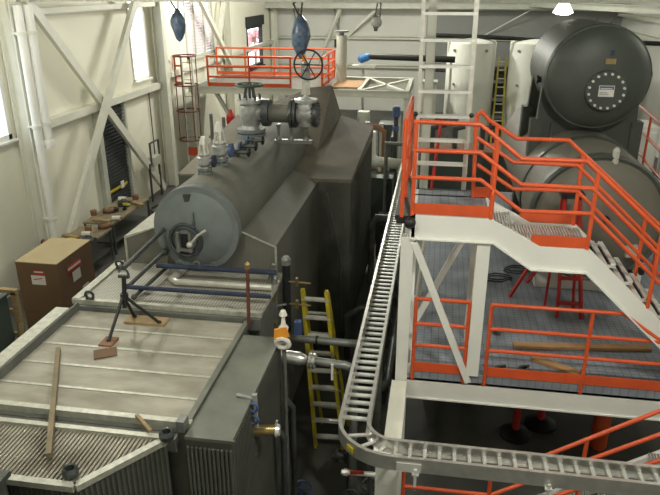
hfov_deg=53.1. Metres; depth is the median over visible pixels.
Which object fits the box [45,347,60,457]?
batten
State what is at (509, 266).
hose
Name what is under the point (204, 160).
valve
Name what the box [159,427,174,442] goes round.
socket
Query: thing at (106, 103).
diagonal brace
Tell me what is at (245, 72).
guard rail
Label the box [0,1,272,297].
wall
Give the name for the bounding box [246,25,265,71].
window
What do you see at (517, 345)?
plank
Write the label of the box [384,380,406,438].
beam
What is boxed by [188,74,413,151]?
platform
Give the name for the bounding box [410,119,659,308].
guard rail
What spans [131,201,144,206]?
timber offcut
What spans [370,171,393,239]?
tall cabinet
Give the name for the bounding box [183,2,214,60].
window
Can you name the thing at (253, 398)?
try cocks
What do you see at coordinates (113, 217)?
paper roll
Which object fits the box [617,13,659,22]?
beam
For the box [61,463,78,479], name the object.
socket
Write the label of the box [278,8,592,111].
wall
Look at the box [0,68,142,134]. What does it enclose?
ground
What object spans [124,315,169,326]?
wood block
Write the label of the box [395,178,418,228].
bracket
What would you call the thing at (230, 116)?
valve
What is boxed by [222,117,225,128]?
standpipe
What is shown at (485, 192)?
guard rail
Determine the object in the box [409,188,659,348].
stair
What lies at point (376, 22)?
hook block
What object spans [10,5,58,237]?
downpipe
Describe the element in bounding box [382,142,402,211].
pipe
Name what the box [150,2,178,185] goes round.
steel column
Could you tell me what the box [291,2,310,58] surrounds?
chain hoist
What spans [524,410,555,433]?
post
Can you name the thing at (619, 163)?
tank
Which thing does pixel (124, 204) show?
drill
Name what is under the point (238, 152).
valve
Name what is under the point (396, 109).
valve
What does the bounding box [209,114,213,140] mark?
standpipe
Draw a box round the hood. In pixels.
[178,85,372,182]
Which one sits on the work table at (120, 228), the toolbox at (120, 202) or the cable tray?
the toolbox at (120, 202)
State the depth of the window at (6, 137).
15.39 m
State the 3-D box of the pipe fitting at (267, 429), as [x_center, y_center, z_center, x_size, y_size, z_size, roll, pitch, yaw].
[-0.678,1.901,6.996,0.300,0.220,0.155,3,22,9]
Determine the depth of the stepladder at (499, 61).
29.87 m
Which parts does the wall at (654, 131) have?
door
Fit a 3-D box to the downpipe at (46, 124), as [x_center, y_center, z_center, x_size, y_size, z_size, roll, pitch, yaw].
[-6.908,-3.973,15.539,0.375,3.280,0.250,3,22,9]
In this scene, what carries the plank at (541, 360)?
on the access platform at (450, 270)
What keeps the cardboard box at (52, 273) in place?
on the cardboard box at (32, 317)
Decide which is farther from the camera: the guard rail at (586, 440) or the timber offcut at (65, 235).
the timber offcut at (65, 235)
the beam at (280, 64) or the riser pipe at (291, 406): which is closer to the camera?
the riser pipe at (291, 406)
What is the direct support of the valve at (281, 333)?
on the floor
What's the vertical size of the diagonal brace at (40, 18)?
6.787 m
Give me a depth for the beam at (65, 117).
18.98 m
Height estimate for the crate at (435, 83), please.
3.060 m
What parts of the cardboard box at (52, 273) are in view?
lid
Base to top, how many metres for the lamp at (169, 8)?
2.690 m
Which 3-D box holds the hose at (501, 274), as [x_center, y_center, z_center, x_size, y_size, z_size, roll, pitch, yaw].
[2.781,0.497,10.938,0.441,0.099,0.314,-15,26,-34]
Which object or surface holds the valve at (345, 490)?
on the floor
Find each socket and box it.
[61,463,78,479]
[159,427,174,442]
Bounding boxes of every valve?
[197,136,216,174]
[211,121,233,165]
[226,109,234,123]
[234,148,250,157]
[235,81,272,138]
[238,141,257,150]
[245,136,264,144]
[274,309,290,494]
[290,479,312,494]
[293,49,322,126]
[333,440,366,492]
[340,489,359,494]
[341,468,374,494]
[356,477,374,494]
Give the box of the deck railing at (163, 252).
[126,248,276,299]
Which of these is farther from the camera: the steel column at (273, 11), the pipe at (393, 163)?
the steel column at (273, 11)
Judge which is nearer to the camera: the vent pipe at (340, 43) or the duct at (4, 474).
the duct at (4, 474)
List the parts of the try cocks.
blue handle, blue handle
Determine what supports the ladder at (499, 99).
on the floor
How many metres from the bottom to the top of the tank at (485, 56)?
4.900 m
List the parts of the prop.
leg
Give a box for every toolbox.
[82,235,96,245]
[118,199,130,207]
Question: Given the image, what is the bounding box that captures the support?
[373,448,397,494]
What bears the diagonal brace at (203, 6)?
attached to the steel column at (228, 24)
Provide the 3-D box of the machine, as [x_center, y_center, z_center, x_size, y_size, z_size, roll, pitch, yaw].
[-6.231,1.805,11.879,0.820,1.880,0.750,3,22,9]
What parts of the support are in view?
post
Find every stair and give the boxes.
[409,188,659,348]
[538,450,659,494]
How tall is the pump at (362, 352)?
1.400 m
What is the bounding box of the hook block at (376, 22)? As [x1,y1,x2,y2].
[371,2,381,30]
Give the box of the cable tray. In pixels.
[329,162,659,494]
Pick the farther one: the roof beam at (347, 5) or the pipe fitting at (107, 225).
the roof beam at (347, 5)
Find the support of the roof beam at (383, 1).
attached to the wall at (93, 37)
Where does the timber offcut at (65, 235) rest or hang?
on the work table at (97, 253)
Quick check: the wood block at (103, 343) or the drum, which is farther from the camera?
the drum
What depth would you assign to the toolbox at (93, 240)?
16.63 m
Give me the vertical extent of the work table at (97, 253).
0.920 m
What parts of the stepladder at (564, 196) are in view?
leg, leg, leg, leg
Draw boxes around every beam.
[16,0,659,3]
[40,82,161,130]
[169,40,273,77]
[265,2,630,9]
[278,35,511,40]
[279,63,435,68]
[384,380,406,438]
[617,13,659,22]
[632,31,659,40]
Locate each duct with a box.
[0,469,10,494]
[352,53,454,113]
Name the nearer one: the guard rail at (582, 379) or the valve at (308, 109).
the guard rail at (582, 379)
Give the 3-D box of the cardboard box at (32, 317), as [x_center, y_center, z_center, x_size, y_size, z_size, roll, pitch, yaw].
[-5.728,1.406,14.226,0.882,0.690,1.342,3,22,9]
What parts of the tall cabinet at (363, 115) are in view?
door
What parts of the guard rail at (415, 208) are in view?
post, post, rail, rail, rail, post, post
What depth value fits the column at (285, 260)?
9.34 m
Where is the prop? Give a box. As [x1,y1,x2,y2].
[508,268,537,296]
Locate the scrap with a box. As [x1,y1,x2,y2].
[93,347,116,359]
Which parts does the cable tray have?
splice plate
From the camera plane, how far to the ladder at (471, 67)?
8.14 m
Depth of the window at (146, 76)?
22.31 m
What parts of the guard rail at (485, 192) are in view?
post, post, rail, rail, rail, post, post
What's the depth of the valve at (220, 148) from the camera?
10.23 m
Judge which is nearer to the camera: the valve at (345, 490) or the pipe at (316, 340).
the valve at (345, 490)
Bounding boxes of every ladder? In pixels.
[172,54,201,162]
[413,0,479,189]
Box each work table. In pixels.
[59,226,114,263]
[83,197,149,254]
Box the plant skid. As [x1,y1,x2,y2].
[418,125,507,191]
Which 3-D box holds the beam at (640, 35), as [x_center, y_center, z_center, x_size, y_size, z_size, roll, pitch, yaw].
[13.789,-7.512,25.024,0.300,0.160,23.800,3,22,9]
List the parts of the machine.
plate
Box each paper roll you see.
[81,231,90,235]
[112,216,120,219]
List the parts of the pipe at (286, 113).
support leg, support leg, support leg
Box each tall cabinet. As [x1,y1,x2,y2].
[357,110,369,122]
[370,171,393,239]
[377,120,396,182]
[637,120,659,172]
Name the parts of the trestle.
rail, post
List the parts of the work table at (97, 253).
leg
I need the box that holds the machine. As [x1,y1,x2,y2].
[0,293,14,352]
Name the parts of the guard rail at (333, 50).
post, rail, post, post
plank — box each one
[512,342,651,351]
[531,356,580,374]
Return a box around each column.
[0,0,50,246]
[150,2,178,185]
[223,2,236,116]
[267,255,310,334]
[270,8,279,101]
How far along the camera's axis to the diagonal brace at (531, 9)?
36.14 m
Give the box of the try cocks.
[236,393,259,427]
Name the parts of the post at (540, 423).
post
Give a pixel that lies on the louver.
(114, 159)
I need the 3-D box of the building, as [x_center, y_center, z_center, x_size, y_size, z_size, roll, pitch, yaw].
[-8.290,-13.092,44.204,0.050,5.720,12.000,3,22,9]
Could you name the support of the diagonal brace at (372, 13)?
attached to the beam at (279, 36)
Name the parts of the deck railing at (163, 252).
rail, rail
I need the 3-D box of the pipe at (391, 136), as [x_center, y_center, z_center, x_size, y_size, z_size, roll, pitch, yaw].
[2.131,-2.712,22.164,0.233,2.688,1.108,3,22,9]
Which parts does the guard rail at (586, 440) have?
post, post, post, rail, rail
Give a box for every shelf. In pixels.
[91,247,110,263]
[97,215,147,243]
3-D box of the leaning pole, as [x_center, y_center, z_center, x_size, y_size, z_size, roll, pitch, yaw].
[1.405,-0.413,9.510,0.341,2.855,0.045,-14,25,-30]
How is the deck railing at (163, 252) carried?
on the boiler
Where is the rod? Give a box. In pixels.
[245,262,250,325]
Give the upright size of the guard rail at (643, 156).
2.273 m
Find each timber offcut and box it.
[62,233,79,238]
[93,218,110,222]
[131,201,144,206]
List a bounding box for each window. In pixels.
[0,70,18,146]
[125,2,152,83]
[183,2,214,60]
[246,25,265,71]
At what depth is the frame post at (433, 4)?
9.29 m
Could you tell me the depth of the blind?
34.88 m
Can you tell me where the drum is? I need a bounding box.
[589,415,611,450]
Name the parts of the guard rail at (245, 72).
post, post, post, rail, rail, rail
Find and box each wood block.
[98,336,118,346]
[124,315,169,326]
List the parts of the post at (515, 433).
post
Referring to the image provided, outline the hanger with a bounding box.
[334,8,339,29]
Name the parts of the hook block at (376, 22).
chain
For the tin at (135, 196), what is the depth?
20.09 m
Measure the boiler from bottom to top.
4.780 m
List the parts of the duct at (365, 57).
stand leg, stand leg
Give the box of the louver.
[91,102,134,207]
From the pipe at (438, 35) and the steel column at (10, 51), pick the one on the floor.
the steel column at (10, 51)
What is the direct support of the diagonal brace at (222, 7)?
attached to the diagonal brace at (203, 6)
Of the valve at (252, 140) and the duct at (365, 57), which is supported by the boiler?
the valve at (252, 140)
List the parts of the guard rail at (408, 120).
post, post, rail, rail, rail, post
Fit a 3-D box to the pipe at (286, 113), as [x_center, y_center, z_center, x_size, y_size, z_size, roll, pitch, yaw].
[-0.722,-2.349,12.273,0.790,0.810,0.520,3,22,9]
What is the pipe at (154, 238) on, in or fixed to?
on the tripod stand
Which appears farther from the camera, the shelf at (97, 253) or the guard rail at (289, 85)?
the guard rail at (289, 85)
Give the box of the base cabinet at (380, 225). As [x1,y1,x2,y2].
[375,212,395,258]
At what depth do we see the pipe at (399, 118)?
22.14 m
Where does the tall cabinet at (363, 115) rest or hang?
on the floor
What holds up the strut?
attached to the diagonal brace at (40, 18)
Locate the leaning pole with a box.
[413,119,442,309]
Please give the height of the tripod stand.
0.814 m
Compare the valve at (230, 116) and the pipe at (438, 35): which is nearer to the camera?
the valve at (230, 116)
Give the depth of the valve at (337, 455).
9.57 m
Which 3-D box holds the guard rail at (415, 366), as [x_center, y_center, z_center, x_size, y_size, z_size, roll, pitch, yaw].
[1.366,1.159,8.189,0.688,1.163,0.048,3,22,9]
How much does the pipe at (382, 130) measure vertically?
3.120 m
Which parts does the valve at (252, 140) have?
stem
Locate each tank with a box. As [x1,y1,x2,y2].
[443,38,496,142]
[501,104,659,290]
[503,39,538,127]
[510,18,651,215]
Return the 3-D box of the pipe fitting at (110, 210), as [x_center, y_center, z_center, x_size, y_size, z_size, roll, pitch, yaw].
[-6.346,-1.060,18.933,0.260,0.160,0.246,3,22,9]
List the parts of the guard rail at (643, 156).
post, rail, rail, rail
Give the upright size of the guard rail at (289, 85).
1.138 m
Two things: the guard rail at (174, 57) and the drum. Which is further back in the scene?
the guard rail at (174, 57)
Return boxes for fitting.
[98,223,110,228]
[103,207,113,213]
[253,420,280,437]
[495,364,505,367]
[519,364,529,369]
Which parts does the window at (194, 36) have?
sill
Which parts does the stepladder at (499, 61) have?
rail, rail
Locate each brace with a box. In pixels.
[21,0,166,190]
[66,2,138,232]
[198,2,232,64]
[215,2,225,62]
[316,8,342,63]
[347,9,378,36]
[485,9,532,34]
[529,3,659,13]
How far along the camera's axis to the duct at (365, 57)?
27.89 m
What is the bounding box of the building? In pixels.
[188,7,209,55]
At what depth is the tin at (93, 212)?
18.73 m
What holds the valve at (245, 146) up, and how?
on the boiler
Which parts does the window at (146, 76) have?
sill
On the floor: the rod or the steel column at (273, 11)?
the steel column at (273, 11)
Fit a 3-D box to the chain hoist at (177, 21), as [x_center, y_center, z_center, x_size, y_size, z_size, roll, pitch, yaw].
[-3.735,-5.711,16.156,0.362,1.284,0.369,3,22,9]
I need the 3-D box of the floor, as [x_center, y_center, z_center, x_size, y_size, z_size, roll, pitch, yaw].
[2.785,-0.149,19.619,19.950,0.200,43.400,3,22,9]
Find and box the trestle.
[0,287,25,336]
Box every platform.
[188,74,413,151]
[395,189,659,494]
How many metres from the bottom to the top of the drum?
0.810 m
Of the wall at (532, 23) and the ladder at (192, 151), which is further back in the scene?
the wall at (532, 23)
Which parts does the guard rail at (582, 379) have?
rail, rail, post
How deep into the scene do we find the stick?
6.42 m
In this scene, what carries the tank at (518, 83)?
on the floor
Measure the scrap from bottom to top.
0.012 m
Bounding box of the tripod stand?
[106,268,161,341]
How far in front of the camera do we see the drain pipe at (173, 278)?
9.09 m
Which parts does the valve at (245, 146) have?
stem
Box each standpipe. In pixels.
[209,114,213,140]
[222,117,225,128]
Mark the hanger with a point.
(338, 22)
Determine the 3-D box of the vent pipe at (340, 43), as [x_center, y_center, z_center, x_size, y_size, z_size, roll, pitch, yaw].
[0.452,-7.489,25.941,0.560,1.980,0.560,3,22,9]
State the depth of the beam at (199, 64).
28.32 m
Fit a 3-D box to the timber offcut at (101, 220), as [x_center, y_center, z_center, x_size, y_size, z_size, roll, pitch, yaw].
[-6.313,-0.746,18.265,0.500,0.070,0.120,7,23,17]
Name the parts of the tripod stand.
post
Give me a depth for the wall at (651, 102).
30.28 m
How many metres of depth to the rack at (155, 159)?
22.93 m
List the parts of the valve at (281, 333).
stem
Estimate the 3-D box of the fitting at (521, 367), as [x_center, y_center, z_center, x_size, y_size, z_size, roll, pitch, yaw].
[2.476,1.532,8.406,0.143,0.041,0.129,3,22,9]
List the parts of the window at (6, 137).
sill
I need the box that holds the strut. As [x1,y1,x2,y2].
[22,2,155,15]
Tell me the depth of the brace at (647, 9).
28.83 m
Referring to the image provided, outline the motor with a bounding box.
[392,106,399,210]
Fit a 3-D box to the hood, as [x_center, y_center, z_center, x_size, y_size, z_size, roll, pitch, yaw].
[-0.971,-2.675,14.492,3.460,1.280,4.170,3,22,9]
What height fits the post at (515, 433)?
1.900 m
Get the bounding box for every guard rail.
[174,57,181,84]
[206,55,291,87]
[215,47,332,75]
[321,49,334,85]
[400,96,413,216]
[401,408,659,494]
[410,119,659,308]
[410,297,471,383]
[471,109,659,277]
[482,303,659,394]
[638,105,659,270]
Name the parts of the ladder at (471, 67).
rail, rail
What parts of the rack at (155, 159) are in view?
pipe frame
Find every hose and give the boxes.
[487,272,511,281]
[503,265,529,273]
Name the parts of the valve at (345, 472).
red handle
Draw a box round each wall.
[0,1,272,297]
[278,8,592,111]
[424,10,622,111]
[621,3,659,157]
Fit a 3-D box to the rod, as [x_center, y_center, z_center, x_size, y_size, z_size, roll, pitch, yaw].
[-1.012,0.580,8.201,0.073,0.871,0.065,13,25,29]
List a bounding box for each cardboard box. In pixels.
[14,237,94,312]
[25,311,47,328]
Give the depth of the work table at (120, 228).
19.16 m
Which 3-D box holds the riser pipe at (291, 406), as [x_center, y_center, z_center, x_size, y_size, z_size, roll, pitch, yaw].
[-0.511,2.863,8.746,0.151,2.025,0.081,3,22,9]
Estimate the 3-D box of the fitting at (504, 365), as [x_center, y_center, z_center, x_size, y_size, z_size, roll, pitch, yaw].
[2.171,1.533,8.405,0.143,0.041,0.129,3,22,9]
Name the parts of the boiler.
nose trim, nose casing, furnace casing, casing shoulder panel, deck frame, manhole handle, casing, box lid, casing edge trim, casing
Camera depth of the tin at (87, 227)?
17.50 m
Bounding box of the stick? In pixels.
[135,414,151,432]
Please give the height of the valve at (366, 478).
0.550 m
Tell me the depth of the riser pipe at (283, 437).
7.96 m
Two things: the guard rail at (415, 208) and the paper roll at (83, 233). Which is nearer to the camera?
the guard rail at (415, 208)
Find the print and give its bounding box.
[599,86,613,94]
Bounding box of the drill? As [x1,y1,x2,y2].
[123,203,130,209]
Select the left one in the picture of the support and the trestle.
the trestle
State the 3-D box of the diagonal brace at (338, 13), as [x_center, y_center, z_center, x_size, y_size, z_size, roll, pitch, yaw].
[-0.034,-12.181,38.005,2.081,3.479,0.160,19,29,40]
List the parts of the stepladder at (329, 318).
rail, rail, rail, rail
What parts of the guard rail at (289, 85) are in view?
post, rail, post, rail, rail, post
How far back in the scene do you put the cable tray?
6.76 m
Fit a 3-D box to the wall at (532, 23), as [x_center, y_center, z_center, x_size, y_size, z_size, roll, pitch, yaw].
[10.681,-10.435,37.536,10.500,5.700,0.095,3,22,9]
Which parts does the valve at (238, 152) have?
stem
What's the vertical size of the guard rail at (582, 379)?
1.154 m
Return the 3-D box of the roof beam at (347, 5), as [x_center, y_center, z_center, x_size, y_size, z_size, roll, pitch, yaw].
[5.999,-13.139,35.810,19.550,0.360,0.400,3,22,9]
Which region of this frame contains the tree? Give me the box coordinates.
[248,28,258,62]
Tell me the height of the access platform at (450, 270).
4.250 m
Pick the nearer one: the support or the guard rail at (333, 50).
the support
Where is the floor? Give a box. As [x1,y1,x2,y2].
[7,109,659,494]
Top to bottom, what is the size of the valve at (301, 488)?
0.673 m
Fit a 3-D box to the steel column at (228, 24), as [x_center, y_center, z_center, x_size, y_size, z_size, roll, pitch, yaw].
[-4.663,-9.392,30.436,0.360,9.000,0.300,3,22,9]
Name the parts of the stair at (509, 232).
landing plate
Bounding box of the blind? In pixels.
[245,15,263,27]
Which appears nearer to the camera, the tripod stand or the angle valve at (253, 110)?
the tripod stand
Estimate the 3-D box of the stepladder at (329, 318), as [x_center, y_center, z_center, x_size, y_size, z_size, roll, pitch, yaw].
[-0.061,1.857,10.530,0.691,2.792,0.710,3,22,9]
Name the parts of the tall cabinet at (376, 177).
door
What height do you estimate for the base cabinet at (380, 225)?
1.100 m
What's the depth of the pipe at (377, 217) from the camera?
16.27 m
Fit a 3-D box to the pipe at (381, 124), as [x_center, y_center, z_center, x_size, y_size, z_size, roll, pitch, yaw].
[1.615,-2.491,21.182,0.120,3.000,0.120,3,22,9]
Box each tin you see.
[84,225,91,230]
[90,209,96,215]
[132,194,138,199]
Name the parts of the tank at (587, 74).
saddle leg, saddle leg, data plate, saddle leg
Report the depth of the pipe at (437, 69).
31.19 m
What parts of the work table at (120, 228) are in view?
cable coil, leg, leg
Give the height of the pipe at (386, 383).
0.202 m
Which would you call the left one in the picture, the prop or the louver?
the louver
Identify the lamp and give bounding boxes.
[164,2,185,13]
[552,3,572,14]
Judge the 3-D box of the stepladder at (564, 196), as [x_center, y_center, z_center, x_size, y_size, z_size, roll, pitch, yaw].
[3.428,0.106,9.390,0.590,1.986,0.650,3,22,9]
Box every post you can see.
[414,0,437,294]
[499,408,530,444]
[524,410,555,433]
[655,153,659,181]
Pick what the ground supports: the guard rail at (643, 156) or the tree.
the tree
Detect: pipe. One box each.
[121,227,165,269]
[168,269,271,293]
[268,99,312,143]
[279,430,288,494]
[281,350,357,494]
[287,334,382,471]
[288,398,297,494]
[334,30,348,81]
[344,305,381,358]
[358,286,398,393]
[367,214,391,283]
[369,124,386,171]
[372,115,400,171]
[372,131,404,229]
[378,123,383,171]
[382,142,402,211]
[389,125,393,171]
[436,33,659,45]
[436,67,652,73]
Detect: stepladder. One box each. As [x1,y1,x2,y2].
[300,288,348,449]
[490,57,506,142]
[543,190,585,319]
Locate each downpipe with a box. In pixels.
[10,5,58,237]
[23,4,54,148]
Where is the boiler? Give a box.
[0,85,372,494]
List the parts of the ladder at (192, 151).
rail, rail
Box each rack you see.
[148,93,162,201]
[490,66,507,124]
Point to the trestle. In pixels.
(16, 310)
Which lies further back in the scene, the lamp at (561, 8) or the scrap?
the lamp at (561, 8)
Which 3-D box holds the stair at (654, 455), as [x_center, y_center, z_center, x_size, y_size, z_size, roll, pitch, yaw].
[2.723,3.072,7.830,3.811,2.512,0.520,3,22,9]
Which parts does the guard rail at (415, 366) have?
post, rail, rail, rail, post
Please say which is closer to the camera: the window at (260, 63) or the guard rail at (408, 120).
the guard rail at (408, 120)
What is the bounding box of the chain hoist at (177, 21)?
[170,2,185,41]

